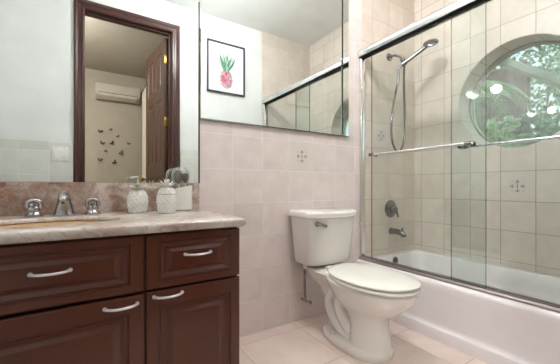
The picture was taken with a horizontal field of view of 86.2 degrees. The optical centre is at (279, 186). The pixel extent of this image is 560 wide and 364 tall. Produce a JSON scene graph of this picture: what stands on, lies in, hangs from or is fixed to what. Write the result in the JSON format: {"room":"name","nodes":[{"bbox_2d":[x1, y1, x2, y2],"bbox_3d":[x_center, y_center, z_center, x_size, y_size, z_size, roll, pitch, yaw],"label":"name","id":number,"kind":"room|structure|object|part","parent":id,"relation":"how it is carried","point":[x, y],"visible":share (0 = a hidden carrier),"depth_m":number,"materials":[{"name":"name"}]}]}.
{"room":"bathroom","nodes":[
{"label":"bathroom","id":0,"kind":"room"},
{"bbox_2d":[66,0,414,337],"bbox_3d":[-0.126,-0.494,1.940,3.612,2.800,0.120,0,0,-32],"label":"wall","id":1,"kind":"structure","parent":0,"point":[245,173],"depth_m":2.11,"materials":[{"name":"tile"}]},
{"bbox_2d":[0,182,198,215],"bbox_3d":[-0.989,0.050,1.313,1.277,0.140,0.020,0,0,-32],"label":"backsplash","id":2,"kind":"structure","parent":1,"relation":"attached to","point":[112,197],"depth_m":1.35,"materials":[{"name":"stone"}]},
{"bbox_2d":[0,0,199,182],"bbox_3d":[-0.989,-0.522,1.321,1.282,1.003,0.009,0,0,-32],"label":"wall mirror","id":3,"kind":"object","parent":1,"relation":"attached to","point":[94,91],"visible":0.96,"depth_m":1.40,"materials":[{"name":"silver metal"}]},
{"bbox_2d":[199,0,348,135],"bbox_3d":[0.036,-0.963,1.967,1.141,1.163,0.007,0,0,-32],"label":"wall mirror","id":4,"kind":"object","parent":1,"relation":"attached to","point":[273,63],"visible":1,"depth_m":1.93,"materials":[{"name":"silver metal"}]},
{"bbox_2d":[200,118,348,136],"bbox_3d":[0.037,-0.381,1.964,1.143,0.007,0.013,0,0,-32],"label":"channel","id":5,"kind":"object","parent":1,"relation":"attached to","point":[200,118],"visible":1,"depth_m":1.89,"materials":[{"name":"silver metal"}]},
{"bbox_2d":[290,141,312,170],"bbox_3d":[0.150,-0.208,2.042,0.197,0.197,0.002,0,0,-32],"label":"accent tile","id":6,"kind":"structure","parent":1,"relation":"attached to","point":[301,153],"depth_m":2.04,"materials":[{"name":"beige tile"}]},
{"bbox_2d":[297,269,311,304],"bbox_3d":[0.164,0.652,1.977,0.098,0.268,0.127,0,0,-32],"label":"supply valve","id":7,"kind":"object","parent":1,"relation":"attached to","point":[300,297],"visible":1,"depth_m":1.98,"materials":[{"name":"silver metal"}]},
{"bbox_2d":[373,123,388,147],"bbox_3d":[0.835,-0.424,2.473,0.197,0.197,0.002,0,0,-32],"label":"accent tile","id":8,"kind":"structure","parent":1,"relation":"attached to","point":[380,131],"depth_m":2.47,"materials":[{"name":"beige tile"}]},
{"bbox_2d":[385,200,398,216],"bbox_3d":[0.958,0.184,2.507,0.148,0.148,0.073,0,0,-32],"label":"shower valve","id":9,"kind":"object","parent":1,"relation":"attached to","point":[391,208],"visible":1,"depth_m":2.50,"materials":[{"name":"silver metal"}]},
{"bbox_3d":[0.962,0.206,2.499,0.052,0.096,0.055,0,0,-32],"label":"lever","id":10,"kind":"part","parent":9,"relation":"part of","materials":[{"name":"silver metal"}]},
{"bbox_2d":[389,227,406,236],"bbox_3d":[0.982,0.373,2.477,0.056,0.077,0.149,0,0,-32],"label":"tub spout","id":11,"kind":"object","parent":1,"relation":"attached to","point":[401,233],"visible":1,"depth_m":2.46,"materials":[{"name":"silver metal"}]},
{"bbox_2d":[386,38,438,150],"bbox_3d":[1.065,-0.729,2.422,0.382,0.885,0.157,0,0,20],"label":"shower fixture","id":12,"kind":"object","parent":1,"relation":"attached to","point":[431,42],"visible":0.98,"depth_m":2.42,"materials":[{"name":"silver metal"}]},
{"bbox_3d":[0.964,-1.071,2.474,0.022,0.074,0.118,0,0,-40],"label":"shower arm","id":13,"kind":"part","parent":12,"relation":"part of","materials":[{"name":"silver metal"}]},
{"bbox_2d":[357,0,559,312],"bbox_3d":[1.051,-0.253,1.690,0.089,1.628,1.555,0,0,-32],"label":"shower door frame","id":14,"kind":"object","parent":1,"relation":"attached to","point":[444,14],"visible":1,"depth_m":1.95,"materials":[{"name":"metal"}]},
{"bbox_3d":[0.644,-0.229,2.339,0.044,1.564,0.022,0,0,-32],"label":"post","id":15,"kind":"part","parent":14,"relation":"part of","materials":[{"name":"silver metal"}]},
{"bbox_3d":[1.051,-1.038,1.690,0.089,0.058,1.554,0,0,-32],"label":"header rail","id":16,"kind":"part","parent":14,"relation":"part of","materials":[{"name":"silver metal"}]},
{"bbox_2d":[368,0,559,305],"bbox_3d":[1.074,-0.236,1.656,0.160,1.554,1.410,0,0,-32],"label":"door","id":17,"kind":"structure","parent":14,"relation":"in","point":[554,136],"depth_m":1.77,"materials":[{"name":"clear glass"}]},
{"bbox_2d":[239,313,486,363],"bbox_3d":[0.324,0.956,1.225,3.612,0.100,1.810,0,0,-32],"label":"floor","id":18,"kind":"structure","parent":0,"point":[303,341],"depth_m":1.67,"materials":[{"name":"tile"}]},
{"bbox_2d":[0,227,238,363],"bbox_3d":[-0.834,0.530,1.063,1.260,0.752,0.608,0,0,-32],"label":"vanity cabinet","id":19,"kind":"object","parent":18,"relation":"on","point":[164,297],"visible":0.99,"depth_m":0.96,"materials":[{"name":"brown wood"}]},
{"bbox_3d":[-0.648,0.244,0.843,0.103,0.012,0.036,0,0,-32],"label":"pull handle","id":20,"kind":"part","parent":19,"relation":"part of","materials":[{"name":"silver metal"}]},
{"bbox_3d":[-0.662,0.252,0.865,0.490,0.182,0.020,0,0,-32],"label":"drawer","id":21,"kind":"part","parent":19,"relation":"part of","materials":[{"name":"brown wood"}]},
{"bbox_3d":[-0.660,0.573,0.867,0.496,0.439,0.020,0,0,-32],"label":"cabinet door","id":22,"kind":"part","parent":19,"relation":"part of","materials":[{"name":"brown wood"}]},
{"bbox_3d":[-0.496,0.379,0.938,0.103,0.012,0.036,0,0,-32],"label":"pull handle","id":23,"kind":"part","parent":19,"relation":"part of","materials":[{"name":"silver metal"}]},
{"bbox_2d":[0,209,245,244],"bbox_3d":[-0.833,0.136,1.067,1.279,0.032,0.603,0,0,-32],"label":"countertop","id":24,"kind":"structure","parent":19,"relation":"on","point":[116,223],"depth_m":1.02,"materials":[{"name":"stone"}]},
{"bbox_2d":[0,221,104,227],"bbox_3d":[-0.797,0.213,1.052,0.439,0.150,0.321,0,0,-32],"label":"sink basin","id":25,"kind":"object","parent":24,"relation":"in","point":[62,222],"visible":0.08,"depth_m":1.16,"materials":[{"name":"ceramic"}]},
{"bbox_2d":[24,192,100,216],"bbox_3d":[-0.891,0.070,1.233,0.262,0.098,0.136,0,0,-32],"label":"faucet","id":26,"kind":"object","parent":24,"relation":"on","point":[64,207],"visible":1,"depth_m":1.23,"materials":[{"name":"silver metal"}]},
{"bbox_3d":[-0.994,0.083,1.210,0.064,0.072,0.063,0,0,20],"label":"handle","id":27,"kind":"part","parent":26,"relation":"part of","materials":[{"name":"silver metal"}]},
{"bbox_3d":[-0.888,0.070,1.229,0.082,0.098,0.126,0,0,-32],"label":"spout","id":28,"kind":"part","parent":26,"relation":"part of","materials":[{"name":"silver metal"}]},
{"bbox_3d":[-0.826,0.083,1.316,0.063,0.072,0.064,0,0,5],"label":"handle","id":29,"kind":"part","parent":26,"relation":"part of","materials":[{"name":"silver metal"}]},
{"bbox_2d":[126,176,149,212],"bbox_3d":[-0.659,0.033,1.386,0.107,0.172,0.108,0,0,8],"label":"soap dispenser","id":30,"kind":"object","parent":24,"relation":"on","point":[137,201],"visible":1,"depth_m":1.36,"materials":[{"name":"white ceramic"}]},
{"bbox_2d":[126,190,148,212],"bbox_3d":[-0.661,0.065,1.386,0.094,0.108,0.093,0,0,-32],"label":"bottle","id":31,"kind":"object","parent":30,"relation":"attached to","point":[137,201],"depth_m":1.35,"materials":[{"name":"white ceramic"}]},
{"bbox_2d":[156,178,177,213],"bbox_3d":[-0.515,0.040,1.363,0.095,0.158,0.095,0,0,-32],"label":"jar","id":32,"kind":"object","parent":24,"relation":"on","point":[166,198],"visible":1,"depth_m":1.33,"materials":[{"name":"white ceramic"}]},
{"bbox_2d":[171,166,191,210],"bbox_3d":[-0.509,0.006,1.535,0.114,0.225,0.114,0,0,-32],"label":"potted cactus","id":33,"kind":"object","parent":24,"relation":"on","point":[184,194],"visible":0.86,"depth_m":1.49,"materials":[{"name":"white ceramic"}]},
{"bbox_2d":[175,173,181,187],"bbox_3d":[-0.514,0.018,1.516,0.036,0.174,0.037,0,0,-32],"label":"makeup brush","id":34,"kind":"object","parent":33,"relation":"in","point":[178,177],"visible":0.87,"depth_m":1.50,"materials":[{"name":"fabric"}]},
{"bbox_2d":[174,185,191,209],"bbox_3d":[-0.509,0.055,1.535,0.112,0.128,0.112,0,0,-32],"label":"plant pot","id":35,"kind":"object","parent":33,"relation":"attached to","point":[184,194],"depth_m":1.49,"materials":[{"name":"white ceramic"}]},
{"bbox_2d":[182,173,188,185],"bbox_3d":[-0.486,0.016,1.536,0.036,0.178,0.037,0,0,-32],"label":"makeup brush","id":36,"kind":"object","parent":33,"relation":"in","point":[185,176],"visible":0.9,"depth_m":1.52,"materials":[{"name":"fabric"}]},
{"bbox_3d":[-0.375,0.369,1.014,0.103,0.012,0.036,0,0,-32],"label":"pull handle","id":37,"kind":"part","parent":19,"relation":"part of","materials":[{"name":"silver metal"}]},
{"bbox_3d":[-0.306,0.252,1.089,0.338,0.182,0.020,0,0,-32],"label":"drawer","id":38,"kind":"part","parent":19,"relation":"part of","materials":[{"name":"brown wood"}]},
{"bbox_3d":[-0.306,0.569,1.089,0.338,0.435,0.020,0,0,-32],"label":"cabinet door","id":39,"kind":"part","parent":19,"relation":"part of","materials":[{"name":"brown wood"}]},
{"bbox_3d":[-0.288,0.238,1.069,0.103,0.012,0.036,0,0,-32],"label":"pull handle","id":40,"kind":"part","parent":19,"relation":"part of","materials":[{"name":"silver metal"}]},
{"bbox_2d":[288,207,420,363],"bbox_3d":[0.434,0.527,1.747,0.428,0.758,0.776,0,0,-32],"label":"toilet","id":41,"kind":"object","parent":18,"relation":"on","point":[361,300],"visible":1,"depth_m":1.67,"materials":[{"name":"ceramic"}]},
{"bbox_3d":[0.247,0.228,1.798,0.075,0.040,0.030,0,0,-13],"label":"flush lever","id":42,"kind":"part","parent":41,"relation":"part of","materials":[{"name":"silver metal"}]},
{"bbox_3d":[0.299,0.342,1.962,0.400,0.300,0.246,0,0,-32],"label":"tank","id":43,"kind":"part","parent":41,"relation":"part of","materials":[{"name":"ceramic"}]},
{"bbox_3d":[0.302,0.170,1.958,0.428,0.043,0.279,0,0,-32],"label":"tank lid","id":44,"kind":"part","parent":41,"relation":"part of","materials":[{"name":"ceramic"}]},
{"bbox_3d":[0.497,0.488,1.647,0.372,0.035,0.540,0,0,-32],"label":"lid","id":45,"kind":"part","parent":41,"relation":"part of","materials":[{"name":"plastic"}]},
{"bbox_3d":[0.502,0.510,1.640,0.372,0.018,0.521,0,0,-32],"label":"seat","id":46,"kind":"part","parent":41,"relation":"part of","materials":[{"name":"plastic"}]},
{"bbox_2d":[357,249,559,363],"bbox_3d":[1.313,0.734,1.854,0.761,0.345,1.552,0,0,-32],"label":"bathtub","id":47,"kind":"object","parent":18,"relation":"on","point":[488,328],"visible":0.7,"depth_m":1.69,"materials":[{"name":"ceramic"}]},
{"bbox_2d":[415,0,559,276],"bbox_3d":[1.747,-0.494,2.120,0.250,2.800,1.570,0,0,-32],"label":"wall","id":48,"kind":"structure","parent":0,"point":[525,235],"depth_m":2.29,"materials":[{"name":"tile"}]},
{"bbox_2d":[469,40,559,147],"bbox_3d":[1.782,-0.650,2.166,0.042,0.752,0.752,0,0,-32],"label":"window","id":49,"kind":"structure","parent":48,"relation":"in","point":[485,73],"depth_m":2.35,"materials":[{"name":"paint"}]},
{"bbox_2d":[501,171,534,200],"bbox_3d":[1.635,-0.005,2.060,0.002,0.197,0.197,0,0,-32],"label":"accent tile","id":50,"kind":"structure","parent":48,"relation":"attached to","point":[518,186],"depth_m":2.05,"materials":[{"name":"beige tile"}]},
{"label":"outside","id":51,"kind":"structure","parent":0,"visible":0},
{"bbox_3d":[5.406,0.966,7.120,11.268,0.120,15.000,0,0,-32],"label":"ground","id":52,"kind":"structure","parent":51,"visible":0},
{"bbox_2d":[475,61,530,144],"bbox_3d":[4.428,-0.844,7.362,0.165,3.500,2.750,0,0,-32],"label":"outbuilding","id":53,"kind":"structure","parent":52,"relation":"on","point":[522,82],"depth_m":6.45,"materials":[{"name":"grey"}]},
{"bbox_2d":[475,80,534,126],"bbox_3d":[3.371,-0.446,5.726,2.404,2.708,2.400,0,0,-32],"label":"palm","id":54,"kind":"object","parent":52,"relation":"on","point":[509,88],"visible":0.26,"depth_m":5.38,"materials":[{"name":"green plant"}]},
{"bbox_2d":[481,115,528,146],"bbox_3d":[3.183,-0.066,4.308,0.833,1.921,0.878,0,0,-32],"label":"shrub","id":55,"kind":"object","parent":52,"relation":"on","point":[492,125],"visible":0.1,"depth_m":4.20,"materials":[{"name":"green plant"}]},
{"bbox_2d":[493,44,559,111],"bbox_3d":[7.166,-1.760,8.000,1.883,5.333,2.598,0,0,-32],"label":"tree","id":56,"kind":"object","parent":52,"relation":"on","point":[542,52],"visible":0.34,"depth_m":7.95,"materials":[{"name":"green plant"}]},
{"bbox_2d":[499,58,559,88],"bbox_3d":[2.394,-0.714,3.425,1.109,3.240,2.050,0,0,-32],"label":"pergola","id":57,"kind":"object","parent":52,"relation":"on","point":[541,75],"visible":0.02,"depth_m":2.84,"materials":[{"name":"white wood"}]},
{"bbox_2d":[516,94,556,145],"bbox_3d":[4.783,-0.421,5.560,0.730,2.604,0.723,0,0,-32],"label":"shrub","id":58,"kind":"object","parent":52,"relation":"on","point":[534,119],"visible":0.11,"depth_m":5.54,"materials":[{"name":"green plant"}]},
{"bbox_2d":[527,99,559,144],"bbox_3d":[4.490,-0.284,4.686,1.100,2.224,1.108,0,0,-32],"label":"shrub","id":59,"kind":"object","parent":52,"relation":"on","point":[543,130],"visible":0.14,"depth_m":4.72,"materials":[{"name":"green plant"}]},
{"bbox_2d":[546,56,559,105],"bbox_3d":[6.273,-1.146,5.748,1.466,4.105,1.874,0,0,-32],"label":"tree","id":60,"kind":"object","parent":52,"relation":"on","point":[551,88],"visible":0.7,"depth_m":6.24,"materials":[{"name":"green plant"}]}
]}

